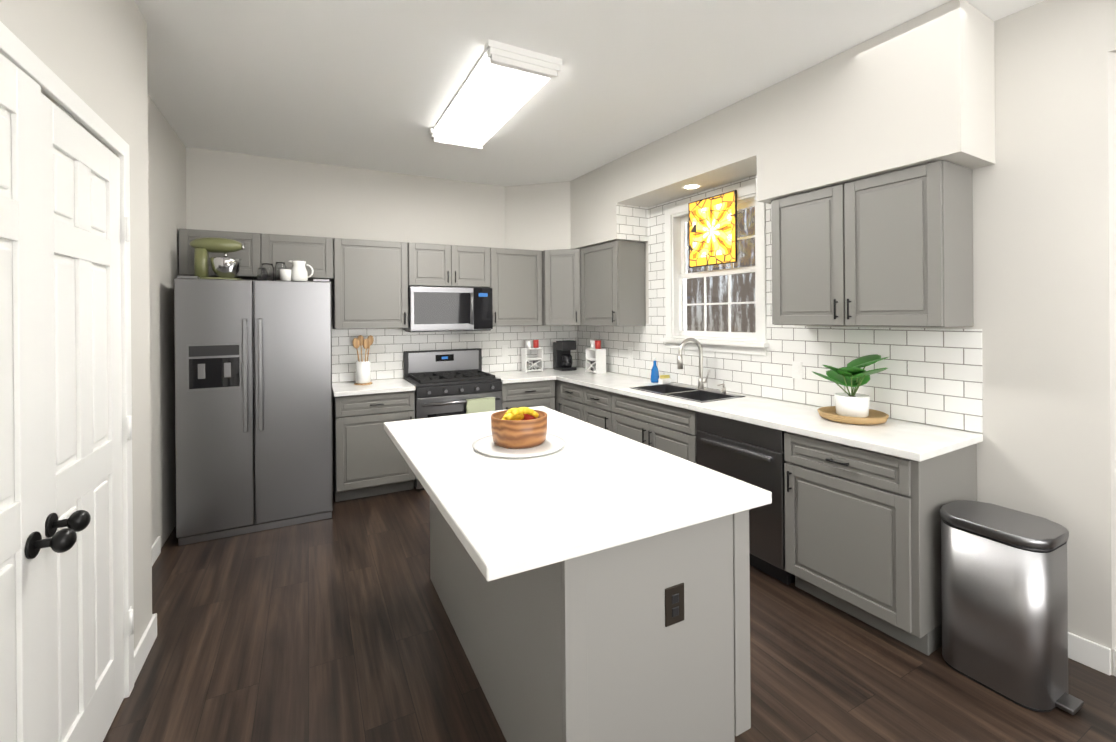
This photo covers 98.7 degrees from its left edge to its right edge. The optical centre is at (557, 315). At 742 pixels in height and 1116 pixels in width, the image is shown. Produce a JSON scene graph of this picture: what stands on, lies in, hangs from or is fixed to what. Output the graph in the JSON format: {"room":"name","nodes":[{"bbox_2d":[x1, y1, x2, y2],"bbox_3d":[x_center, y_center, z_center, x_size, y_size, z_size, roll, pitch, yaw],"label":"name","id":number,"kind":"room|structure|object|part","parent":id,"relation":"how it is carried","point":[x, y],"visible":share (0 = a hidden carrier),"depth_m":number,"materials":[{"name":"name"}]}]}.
{"room":"kitchen","nodes":[
{"label":"kitchen","id":0,"kind":"room"},
{"bbox_2d":[0,0,185,650],"bbox_3d":[-1.580,0.071,0.922,0.630,2.890,6.530,0,0,-28],"label":"wall","id":1,"kind":"structure","parent":0,"point":[92,54],"depth_m":2.13,"materials":[{"name":"grey paint"}]},
{"bbox_2d":[0,53,76,741],"bbox_3d":[-1.223,0.440,1.010,0.121,2.130,0.676,0,0,-26],"label":"closet door","id":2,"kind":"structure","parent":1,"relation":"in","point":[24,543],"depth_m":1.21,"materials":[{"name":"white wood"}]},
{"bbox_2d":[0,21,133,697],"bbox_3d":[-1.407,0.406,1.298,0.018,2.215,1.490,0,0,-28],"label":"door frame","id":3,"kind":"structure","parent":1,"relation":"attached to","point":[19,54],"depth_m":1.90,"materials":[{"name":"white wood"}]},
{"bbox_2d":[41,93,124,741],"bbox_3d":[-1.545,0.442,1.610,0.121,2.130,0.676,0,0,-28],"label":"closet door","id":4,"kind":"structure","parent":1,"relation":"in","point":[83,458],"depth_m":1.56,"materials":[{"name":"white wood"}]},
{"bbox_2d":[124,217,132,634],"bbox_3d":[-1.392,0.434,1.306,0.014,1.656,1.420,0,0,-28],"label":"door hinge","id":5,"kind":"object","parent":1,"relation":"attached to","point":[128,418],"visible":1,"depth_m":1.90,"materials":[{"name":"white metal"}]},
{"bbox_2d":[134,536,160,682],"bbox_3d":[-1.167,1.457,0.631,0.219,0.109,5.620,0,0,-28],"label":"baseboard","id":6,"kind":"structure","parent":1,"relation":"attached to","point":[145,645],"depth_m":2.15,"materials":[{"name":"white wood"}]},
{"bbox_2d":[186,147,577,382],"bbox_3d":[-1.342,0.065,4.812,4.095,2.890,0.150,0,0,-28],"label":"wall","id":7,"kind":"structure","parent":0,"point":[234,192],"depth_m":4.37,"materials":[{"name":"grey paint"}]},
{"bbox_2d":[179,228,333,280],"bbox_3d":[-2.441,-0.485,3.962,1.050,0.350,0.329,0,0,-28],"label":"upper cabinet","id":8,"kind":"object","parent":7,"relation":"attached to","point":[316,253],"visible":0.71,"depth_m":3.83,"materials":[{"name":"grey wood"}]},
{"bbox_2d":[332,238,407,328],"bbox_3d":[-1.693,-0.277,4.332,0.609,0.780,0.362,0,0,-28],"label":"upper cabinet","id":9,"kind":"object","parent":7,"relation":"attached to","point":[370,285],"visible":0.98,"depth_m":4.20,"materials":[{"name":"grey wood"}]},
{"bbox_2d":[408,242,489,287],"bbox_3d":[-1.076,-0.475,4.654,0.780,0.395,0.362,0,0,-28],"label":"upper cabinet","id":10,"kind":"object","parent":7,"relation":"attached to","point":[435,265],"visible":1,"depth_m":4.51,"materials":[{"name":"grey wood"}]},
{"bbox_2d":[403,287,492,331],"bbox_3d":[-1.056,-0.061,4.622,0.772,0.412,0.436,0,0,-28],"label":"over-the-range microwave","id":11,"kind":"object","parent":10,"relation":"attached to","point":[438,309],"visible":1,"depth_m":4.45,"materials":[{"name":"silver metal"}]},
{"bbox_2d":[332,326,576,382],"bbox_3d":[-0.921,0.340,4.942,2.569,0.508,0.005,0,0,-28],"label":"wall tile","id":12,"kind":"structure","parent":7,"relation":"attached to","point":[388,347],"depth_m":4.80,"materials":[{"name":"white tile"}]},
{"bbox_2d":[502,345,507,355],"bbox_3d":[-0.567,0.373,5.119,0.070,0.114,0.008,0,0,-28],"label":"outlet","id":13,"kind":"object","parent":12,"relation":"attached to","point":[504,350],"visible":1,"depth_m":5.12,"materials":[{"name":"white plastic"}]},
{"bbox_2d":[490,247,541,326],"bbox_3d":[-0.477,-0.287,4.966,0.562,0.780,0.362,0,0,-28],"label":"upper cabinet","id":14,"kind":"object","parent":7,"relation":"attached to","point":[516,280],"visible":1,"depth_m":4.83,"materials":[{"name":"grey wood"}]},
{"bbox_2d":[542,249,582,325],"bbox_3d":[0.111,-0.292,5.118,0.608,0.780,0.604,-1,0,-30],"label":"upper cabinet","id":15,"kind":"object","parent":7,"relation":"attached to","point":[561,287],"visible":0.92,"depth_m":4.88,"materials":[{"name":"grey wood"}]},
{"bbox_2d":[505,181,568,250],"bbox_3d":[-0.231,-1.035,5.039,0.510,0.704,0.520,-1,0,-30],"label":"wall","id":16,"kind":"structure","parent":0,"point":[536,215],"depth_m":5.04,"materials":[{"name":"grey paint"}]},
{"bbox_2d":[134,0,1043,186],"bbox_3d":[0.811,-1.455,2.173,6.250,0.120,6.830,0,0,-28],"label":"ceiling","id":17,"kind":"structure","parent":0,"point":[371,84],"depth_m":2.67,"materials":[{"name":"white paint"}]},
{"bbox_2d":[429,39,562,149],"bbox_3d":[-0.466,-1.338,3.080,0.420,0.094,1.320,0,0,-28],"label":"ceiling light fixture","id":18,"kind":"object","parent":17,"relation":"attached to","point":[503,84],"visible":1,"depth_m":2.81,"materials":[{"name":"white plastic"}]},
{"bbox_2d":[103,486,1115,741],"bbox_3d":[0.836,1.555,2.176,6.250,0.120,6.830,0,0,-28],"label":"floor","id":19,"kind":"structure","parent":0,"point":[337,626],"depth_m":2.06,"materials":[{"name":"brown wood"}]},
{"bbox_2d":[174,275,332,545],"bbox_3d":[-2.271,0.622,3.692,0.935,1.786,0.855,0,0,-28],"label":"refrigerator","id":20,"kind":"object","parent":19,"relation":"on","point":[253,411],"visible":1,"depth_m":3.34,"materials":[{"name":"silver metal"}]},
{"bbox_2d":[190,237,244,279],"bbox_3d":[-2.485,-0.411,3.502,0.331,0.322,0.193,0,0,-28],"label":"stand mixer","id":21,"kind":"object","parent":20,"relation":"on","point":[225,267],"visible":0.83,"depth_m":3.45,"materials":[{"name":"green metal"}]},
{"bbox_2d":[257,262,285,280],"bbox_3d":[-2.188,-0.338,3.671,0.183,0.170,0.292,0,0,-28],"label":"glass jars","id":22,"kind":"object","parent":20,"relation":"on","point":[265,271],"visible":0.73,"depth_m":3.67,"materials":[{"name":"clear glass"}]},
{"bbox_2d":[279,269,290,280],"bbox_3d":[-2.078,-0.303,3.658,0.080,0.100,0.080,0,0,-28],"label":"cup","id":23,"kind":"object","parent":20,"relation":"on","point":[285,274],"visible":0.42,"depth_m":3.63,"materials":[{"name":"white ceramic"}]},
{"bbox_2d":[288,260,313,280],"bbox_3d":[-2.022,-0.344,3.777,0.175,0.180,0.124,0,0,-28],"label":"pitcher","id":24,"kind":"object","parent":20,"relation":"on","point":[299,272],"visible":0.81,"depth_m":3.73,"materials":[{"name":"white ceramic"}]},
{"bbox_2d":[332,391,414,501],"bbox_3d":[-1.626,1.077,4.210,0.621,0.872,0.632,0,0,-28],"label":"base cabinet","id":25,"kind":"object","parent":19,"relation":"on","point":[368,459],"visible":0.94,"depth_m":3.94,"materials":[{"name":"grey wood"}]},
{"bbox_2d":[332,378,415,396],"bbox_3d":[-1.635,0.621,4.211,0.632,0.036,0.625,0,0,-28],"label":"countertop","id":26,"kind":"structure","parent":25,"relation":"on","point":[339,389],"depth_m":4.04,"materials":[{"name":"white stone"}]},
{"bbox_2d":[354,382,372,384],"bbox_3d":[-1.722,0.597,4.246,0.150,0.012,0.150,0,0,-28],"label":"trivet","id":27,"kind":"object","parent":26,"relation":"on","point":[363,383],"visible":0.69,"depth_m":4.20,"materials":[{"name":"brown wood"}]},
{"bbox_2d":[356,361,370,382],"bbox_3d":[-1.723,0.495,4.245,0.120,0.190,0.120,0,0,-28],"label":"utensil crock","id":28,"kind":"object","parent":27,"relation":"on","point":[363,371],"visible":1,"depth_m":4.20,"materials":[{"name":"white ceramic"}]},
{"bbox_2d":[352,335,373,361],"bbox_3d":[-1.725,0.373,4.248,0.177,0.408,0.039,0,0,-28],"label":"utensils","id":29,"kind":"object","parent":28,"relation":"in","point":[366,343],"visible":0.9,"depth_m":4.24,"materials":[{"name":"brown wood"}]},
{"bbox_2d":[403,348,501,489],"bbox_3d":[-0.988,0.922,4.508,0.772,1.170,0.692,0,0,-28],"label":"range","id":30,"kind":"object","parent":19,"relation":"on","point":[448,382],"visible":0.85,"depth_m":4.35,"materials":[{"name":"silver metal"}]},
{"bbox_2d":[502,380,554,409],"bbox_3d":[-0.403,1.066,4.848,0.561,0.872,0.632,0,0,-28],"label":"base cabinet","id":31,"kind":"object","parent":19,"relation":"on","point":[529,394],"visible":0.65,"depth_m":4.60,"materials":[{"name":"grey wood"}]},
{"bbox_2d":[554,380,561,412],"bbox_3d":[0.136,1.062,5.090,0.599,0.872,0.669,-1,0,-30],"label":"base cabinet","id":32,"kind":"object","parent":19,"relation":"on","point":[558,384],"depth_m":4.75,"materials":[{"name":"grey wood"}]},
{"bbox_2d":[490,367,592,383],"bbox_3d":[-0.134,0.608,4.993,1.181,0.036,0.625,0,0,-28],"label":"countertop","id":33,"kind":"structure","parent":32,"relation":"on","point":[506,377],"depth_m":4.82,"materials":[{"name":"white stone"}]},
{"bbox_2d":[521,340,542,372],"bbox_3d":[-0.275,0.423,5.101,0.200,0.335,0.120,0,0,-28],"label":"stand","id":34,"kind":"object","parent":33,"relation":"on","point":[527,365],"visible":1,"depth_m":5.08,"materials":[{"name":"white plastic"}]},
{"bbox_2d":[553,340,576,370],"bbox_3d":[0.074,0.428,5.232,0.180,0.320,0.210,0,0,-28],"label":"coffee maker","id":35,"kind":"object","parent":33,"relation":"on","point":[562,357],"visible":1,"depth_m":5.17,"materials":[{"name":"black plastic"}]},
{"bbox_2d":[585,340,605,373],"bbox_3d":[0.388,0.418,4.940,0.120,0.335,0.200,-1,0,-30],"label":"stand","id":36,"kind":"object","parent":33,"relation":"on","point":[595,357],"visible":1,"depth_m":4.88,"materials":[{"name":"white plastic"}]},
{"bbox_2d":[562,381,585,421],"bbox_3d":[0.396,1.060,4.638,0.599,0.872,0.484,-1,0,-30],"label":"base cabinet","id":37,"kind":"object","parent":19,"relation":"on","point":[573,395],"depth_m":4.46,"materials":[{"name":"grey wood"}]},
{"bbox_2d":[430,498,750,741],"bbox_3d":[-0.042,1.066,2.187,0.710,0.872,1.641,0,0,-28],"label":"kitchen island","id":38,"kind":"object","parent":19,"relation":"on","point":[645,639],"visible":0.71,"depth_m":1.49,"materials":[{"name":"grey wood"}]},
{"bbox_2d":[384,406,771,580],"bbox_3d":[-0.133,0.609,2.136,0.990,0.040,1.750,0,0,-28],"label":"island countertop","id":39,"kind":"structure","parent":38,"relation":"on","point":[588,488],"depth_m":1.61,"materials":[{"name":"white stone"}]},
{"bbox_2d":[473,433,565,457],"bbox_3d":[-0.175,0.582,2.177,0.420,0.014,0.420,0,0,-28],"label":"platter","id":40,"kind":"object","parent":39,"relation":"on","point":[487,445],"visible":0.48,"depth_m":2.08,"materials":[{"name":"white ceramic"}]},
{"bbox_2d":[491,410,546,448],"bbox_3d":[-0.175,0.510,2.177,0.256,0.125,0.256,0,0,-28],"label":"fruit bowl","id":41,"kind":"object","parent":40,"relation":"on","point":[516,434],"visible":0.96,"depth_m":2.07,"materials":[{"name":"brown wood"}]},
{"bbox_2d":[502,407,538,419],"bbox_3d":[-0.194,0.459,2.193,0.200,0.101,0.144,0,0,-28],"label":"fruit","id":42,"kind":"object","parent":41,"relation":"in","point":[523,413],"visible":0.79,"depth_m":2.16,"materials":[{"name":"yellow food"}]},
{"bbox_2d":[586,387,613,431],"bbox_3d":[0.580,1.059,4.319,0.599,0.872,0.488,-1,0,-30],"label":"base cabinet","id":43,"kind":"object","parent":19,"relation":"on","point":[592,406],"depth_m":4.11,"materials":[{"name":"grey wood"}]},
{"bbox_2d":[612,393,697,463],"bbox_3d":[0.920,1.056,3.695,0.633,0.872,0.925,-1,0,-30],"label":"base cabinet","id":44,"kind":"object","parent":19,"relation":"on","point":[670,429],"visible":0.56,"depth_m":3.48,"materials":[{"name":"grey wood"}]},
{"bbox_2d":[556,372,982,461],"bbox_3d":[1.024,0.600,3.515,0.625,0.036,3.094,-1,0,-30],"label":"countertop","id":45,"kind":"structure","parent":44,"relation":"on","point":[910,440],"depth_m":2.59,"materials":[{"name":"white stone"}]},
{"bbox_2d":[650,358,658,382],"bbox_3d":[0.852,0.475,4.214,0.080,0.214,0.080,-1,0,-30],"label":"dish soap","id":46,"kind":"object","parent":45,"relation":"on","point":[654,375],"visible":0.96,"depth_m":4.19,"materials":[{"name":"blue plastic"}]},
{"bbox_2d":[658,375,670,383],"bbox_3d":[0.915,0.544,4.106,0.100,0.074,0.056,-1,0,-30],"label":"sponge caddy","id":47,"kind":"object","parent":45,"relation":"on","point":[664,379],"visible":0.92,"depth_m":4.08,"materials":[{"name":"white ceramic"}]},
{"bbox_2d":[630,383,744,402],"bbox_3d":[0.961,0.632,3.659,0.434,0.111,0.774,-1,0,-30],"label":"sink basin","id":48,"kind":"object","parent":45,"relation":"in","point":[686,392],"visible":0.31,"depth_m":3.69,"materials":[{"name":"black metal"}]},
{"bbox_2d":[717,383,725,393],"bbox_3d":[1.211,0.537,3.550,0.076,0.075,0.032,-1,0,-30],"label":"soap dispenser","id":49,"kind":"object","parent":48,"relation":"on","point":[723,389],"visible":1,"depth_m":3.55,"materials":[{"name":"silver metal"}]},
{"bbox_2d":[677,338,709,389],"bbox_3d":[1.040,0.371,3.677,0.273,0.408,0.114,-1,0,-30],"label":"faucet","id":50,"kind":"object","parent":45,"relation":"on","point":[701,381],"visible":1,"depth_m":3.72,"materials":[{"name":"silver metal"}]},
{"bbox_2d":[818,406,888,424],"bbox_3d":[1.637,0.555,2.670,0.340,0.045,0.340,-1,0,-30],"label":"wicker tray","id":51,"kind":"object","parent":45,"relation":"on","point":[874,417],"visible":0.83,"depth_m":2.58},
{"bbox_2d":[834,393,869,417],"bbox_3d":[1.637,0.501,2.670,0.170,0.120,0.170,-1,0,-30],"label":"plant pot","id":52,"kind":"object","parent":51,"relation":"on","point":[856,405],"visible":0.94,"depth_m":2.61,"materials":[{"name":"white ceramic"}]},
{"bbox_2d":[811,354,887,395],"bbox_3d":[1.646,0.332,2.669,0.321,0.228,0.369,-1,0,-30],"label":"plant","id":53,"kind":"object","parent":52,"relation":"in","point":[853,374],"visible":1,"depth_m":2.67,"materials":[{"name":"green plant"}]},
{"bbox_2d":[696,411,794,584],"bbox_3d":[1.305,1.055,3.013,0.605,0.870,0.622,-1,0,-30],"label":"dishwasher","id":54,"kind":"object","parent":19,"relation":"on","point":[752,454],"visible":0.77,"depth_m":2.75,"materials":[{"name":"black metal"}]},
{"bbox_2d":[784,432,976,655],"bbox_3d":[1.627,1.052,2.467,0.633,0.872,0.630,-1,0,-30],"label":"base cabinet","id":55,"kind":"object","parent":19,"relation":"on","point":[863,535],"visible":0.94,"depth_m":2.24,"materials":[{"name":"grey wood"}]},
{"bbox_2d":[940,500,1083,714],"bbox_3d":[1.849,1.162,1.968,0.308,0.650,0.404,0,0,-28],"label":"trash can","id":56,"kind":"object","parent":19,"relation":"on","point":[1004,584],"visible":1,"depth_m":1.87,"materials":[{"name":"silver metal"}]},
{"bbox_2d":[569,0,994,248],"bbox_3d":[0.972,-1.044,3.840,0.378,0.704,3.800,-1,0,-30],"label":"soffit","id":57,"kind":"structure","parent":0,"point":[917,91],"depth_m":2.56,"materials":[{"name":"grey paint"}]},
{"bbox_2d":[682,184,701,188],"bbox_3d":[1.038,-1.005,3.727,0.150,0.006,0.150,-1,0,-30],"label":"recessed light","id":58,"kind":"object","parent":57,"relation":"attached to","point":[690,186],"visible":1,"depth_m":3.71,"materials":[{"name":"white"}]},
{"bbox_2d":[581,0,1115,674],"bbox_3d":[1.875,0.041,2.720,0.252,2.890,6.534,-1,0,-30],"label":"wall","id":59,"kind":"structure","parent":0,"point":[1041,314],"depth_m":2.12,"materials":[{"name":"grey paint"}]},
{"bbox_2d":[581,240,645,325],"bbox_3d":[0.509,-0.295,4.659,0.362,0.780,0.607,-1,0,-30],"label":"upper cabinet","id":60,"kind":"object","parent":59,"relation":"attached to","point":[612,283],"visible":0.98,"depth_m":4.45,"materials":[{"name":"grey wood"}]},
{"bbox_2d":[660,183,768,355],"bbox_3d":[1.253,-0.335,3.831,0.215,1.230,1.050,-1,0,-30],"label":"window","id":61,"kind":"structure","parent":59,"relation":"in","point":[713,306],"depth_m":3.76,"materials":[{"name":"white"}]},
{"bbox_3d":[1.204,-0.665,3.758,0.012,0.536,0.476,-1,0,-30],"label":"stained glass window hanging","id":62,"kind":"part","parent":61,"relation":"part of"},
{"bbox_2d":[577,175,982,433],"bbox_3d":[0.985,-0.213,3.843,0.367,1.586,3.689,-1,0,-30],"label":"wall tile","id":63,"kind":"structure","parent":59,"relation":"attached to","point":[930,376],"depth_m":3.12,"materials":[{"name":"white tile"}]},
{"bbox_2d":[628,347,632,358],"bbox_3d":[0.706,0.363,4.685,0.008,0.114,0.070,-1,0,-30],"label":"outlet","id":64,"kind":"object","parent":63,"relation":"attached to","point":[630,352],"visible":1,"depth_m":4.68,"materials":[{"name":"white plastic"}]},
{"bbox_2d":[792,361,801,378],"bbox_3d":[1.579,0.358,3.168,0.008,0.114,0.070,-1,0,-30],"label":"outlet","id":65,"kind":"object","parent":63,"relation":"attached to","point":[796,369],"visible":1,"depth_m":3.17,"materials":[{"name":"white plastic"}]},
{"bbox_2d":[771,160,973,326],"bbox_3d":[1.664,-0.333,2.651,0.362,0.770,0.885,-1,0,-30],"label":"upper cabinet","id":66,"kind":"object","parent":59,"relation":"attached to","point":[894,248],"visible":0.98,"depth_m":2.42,"materials":[{"name":"grey wood"}]},
{"bbox_2d":[1068,632,1110,675],"bbox_3d":[2.178,1.428,2.148,0.014,0.109,0.398,-1,0,-30],"label":"baseboard","id":67,"kind":"structure","parent":59,"relation":"attached to","point":[1089,653],"depth_m":2.02,"materials":[{"name":"white wood"}]},
{"bbox_2d":[1108,52,1115,674],"bbox_3d":[3.358,0.029,2.177,2.200,2.890,0.150,0,0,-7],"label":"wall","id":68,"kind":"structure","parent":0,"point":[1112,162],"depth_m":1.98,"materials":[{"name":"grey paint"}]},
{"bbox_2d":[1113,649,1115,676],"bbox_3d":[3.375,1.418,2.095,2.188,0.109,0.014,0,0,-7],"label":"baseboard","id":69,"kind":"structure","parent":68,"relation":"attached to","point":[1114,662],"depth_m":1.97,"materials":[{"name":"white wood"}]}
]}

